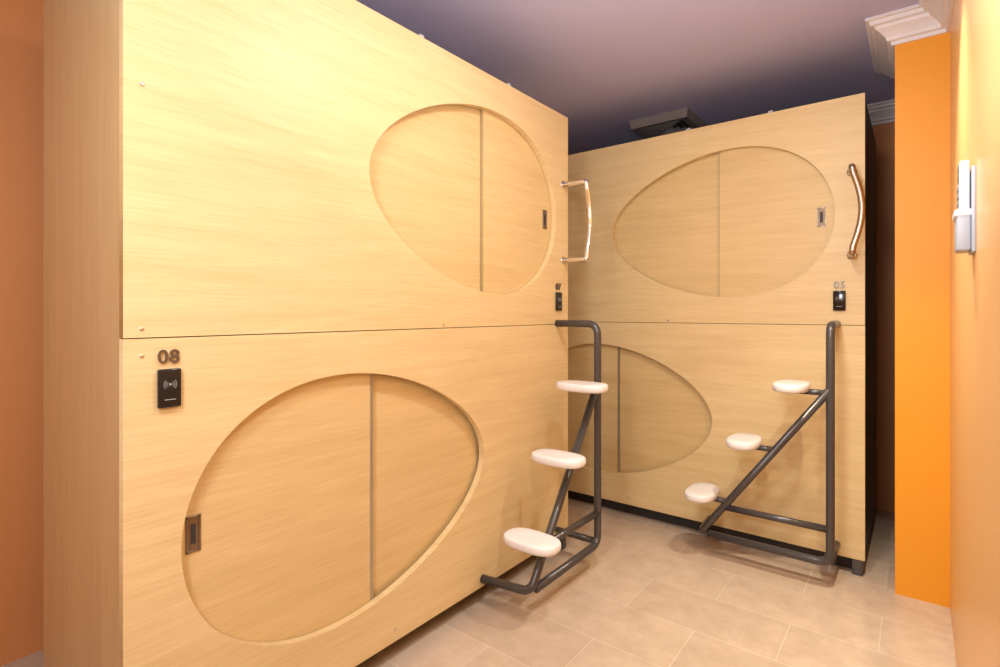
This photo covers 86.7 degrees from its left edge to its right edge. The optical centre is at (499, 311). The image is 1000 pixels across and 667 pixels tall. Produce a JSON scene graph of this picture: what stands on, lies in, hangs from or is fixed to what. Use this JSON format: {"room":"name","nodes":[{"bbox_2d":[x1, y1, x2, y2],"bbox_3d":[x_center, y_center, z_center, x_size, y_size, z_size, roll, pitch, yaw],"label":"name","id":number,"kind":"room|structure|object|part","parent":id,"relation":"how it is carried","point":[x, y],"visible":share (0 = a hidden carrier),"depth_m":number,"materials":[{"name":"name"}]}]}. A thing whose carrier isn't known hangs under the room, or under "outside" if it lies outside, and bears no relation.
{"room":"dormitory","nodes":[
{"label":"dormitory","id":0,"kind":"room"},
{"bbox_2d":[0,0,43,665],"bbox_3d":[-1.292,-0.022,2.738,0.100,2.660,6.100,0,0,38],"label":"wall","id":1,"kind":"structure","parent":0,"point":[21,21],"depth_m":2.00,"materials":[{"name":"paint"}]},
{"bbox_2d":[0,498,955,666],"bbox_3d":[-0.165,1.358,1.849,2.971,0.100,6.100,0,0,38],"label":"floor","id":2,"kind":"structure","parent":0,"point":[652,592],"depth_m":2.29,"materials":[{"name":"tile"}]},
{"bbox_2d":[44,0,592,666],"bbox_3d":[-0.521,0.108,2.328,0.950,2.400,2.114,0,0,38],"label":"pod","id":3,"kind":"object","parent":2,"relation":"on","point":[306,262],"visible":0.96,"depth_m":1.69,"materials":[{"name":"beige wood"}]},
{"bbox_3d":[-1.239,0.076,1.564,0.767,2.304,0.018,0,0,38],"label":"panel","id":4,"kind":"part","parent":3,"relation":"part of","materials":[{"name":"brown wood"}]},
{"bbox_3d":[-0.851,0.608,1.440,0.005,0.100,0.005,0,0,38],"label":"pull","id":5,"kind":"part","parent":3,"relation":"part of","materials":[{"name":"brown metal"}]},
{"bbox_3d":[-0.830,0.608,1.466,0.005,0.100,0.005,0,0,38],"label":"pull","id":6,"kind":"part","parent":3,"relation":"part of","materials":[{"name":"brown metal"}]},
{"bbox_3d":[-0.284,-0.508,2.134,0.028,1.144,2.103,0,0,38],"label":"panel","id":7,"kind":"part","parent":3,"relation":"part of","materials":[{"name":"brown wood"}]},
{"bbox_3d":[-0.284,0.648,2.134,0.028,1.160,2.103,0,0,38],"label":"panel","id":8,"kind":"part","parent":3,"relation":"part of","materials":[{"name":"brown wood"}]},
{"bbox_2d":[480,320,607,594],"bbox_3d":[0.252,0.627,2.488,0.378,1.169,0.684,0,0,38],"label":"step ladder","id":9,"kind":"object","parent":3,"relation":"attached to","point":[542,545],"visible":1,"depth_m":2.46,"materials":[{"name":"dark grey painted steel"},{"name":"cream plastic"}]},
{"bbox_3d":[0.241,0.622,2.563,0.264,1.159,0.578,0,0,38],"label":"post and rail","id":10,"kind":"part","parent":9,"relation":"part of","materials":[{"name":"grey metal"}]},
{"bbox_2d":[568,93,875,575],"bbox_3d":[1.236,0.108,3.588,2.114,2.400,1.154,0,0,38],"label":"pod","id":11,"kind":"object","parent":2,"relation":"on","point":[722,257],"visible":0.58,"depth_m":3.03,"materials":[{"name":"beige wood"}]},
{"bbox_3d":[0.979,-0.508,3.270,2.103,1.144,0.028,0,0,38],"label":"panel","id":12,"kind":"part","parent":11,"relation":"part of","materials":[{"name":"brown wood"}]},
{"bbox_3d":[0.979,0.648,3.270,2.103,1.160,0.028,0,0,38],"label":"panel","id":13,"kind":"part","parent":11,"relation":"part of","materials":[{"name":"brown wood"}]},
{"bbox_2d":[684,320,840,564],"bbox_3d":[1.333,0.627,2.735,0.684,1.169,0.378,0,0,38],"label":"step ladder","id":14,"kind":"object","parent":11,"relation":"attached to","point":[697,492],"visible":1,"depth_m":2.57,"materials":[{"name":"grey metal"}]},
{"bbox_3d":[2.104,0.076,3.020,0.018,2.304,0.972,0,0,38],"label":"panel","id":15,"kind":"part","parent":11,"relation":"part of","materials":[{"name":"black metal"}]},
{"bbox_2d":[356,0,918,154],"bbox_3d":[-0.165,-1.402,1.849,2.971,0.100,6.100,0,0,38],"label":"ceiling","id":16,"kind":"structure","parent":0,"point":[603,66],"depth_m":2.76,"materials":[{"name":"paint"}]},
{"bbox_2d":[629,107,706,138],"bbox_3d":[1.204,-1.323,3.788,0.414,0.058,0.414,0,0,38],"label":"ceiling air vent","id":17,"kind":"object","parent":16,"relation":"attached to","point":[679,120],"depth_m":3.70,"materials":[{"name":"grey metal"}]},
{"bbox_2d":[872,122,894,512],"bbox_3d":[1.693,-0.022,4.205,2.771,2.660,0.100,0,0,38],"label":"wall","id":18,"kind":"structure","parent":0,"point":[884,134],"depth_m":3.48,"materials":[{"name":"paint"}]},
{"bbox_2d":[895,32,949,607],"bbox_3d":[2.051,-0.022,2.579,0.195,2.660,0.450,0,0,38],"label":"wall pier","id":19,"kind":"object","parent":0,"point":[922,66],"visible":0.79,"depth_m":2.40,"materials":[{"name":"orange paint"}]},
{"bbox_2d":[950,0,999,666],"bbox_3d":[0.962,-0.022,0.960,0.100,2.660,6.100,0,0,38],"label":"wall","id":20,"kind":"structure","parent":0,"point":[975,24],"depth_m":1.26,"materials":[{"name":"paint"}]},
{"bbox_2d":[865,0,953,125],"bbox_3d":[-0.165,-1.294,1.849,2.771,0.115,5.900,0,0,38],"label":"trim","id":21,"kind":"structure","parent":20,"relation":"attached to","point":[928,18],"depth_m":2.42,"materials":[{"name":"white paint"}]},
{"bbox_2d":[954,215,970,253],"bbox_3d":[1.174,-0.202,1.345,0.028,0.100,0.095,0,0,38],"label":"remote holder","id":22,"kind":"object","parent":20,"relation":"attached to","point":[962,223],"depth_m":1.31,"materials":[{"name":"grey plastic"}]},
{"bbox_2d":[952,160,975,254],"bbox_3d":[1.175,-0.262,1.343,0.040,0.230,0.115,0,0,38],"label":"remote","id":23,"kind":"object","parent":20,"relation":"attached to","point":[964,218],"visible":1,"depth_m":1.31,"materials":[{"name":"grey plastic"}]},
{"bbox_3d":[1.188,-0.252,1.333,0.008,0.210,0.115,0,0,38],"label":"holder plate","id":24,"kind":"part","parent":23,"relation":"part of","materials":[{"name":"grey plastic"}]}
]}

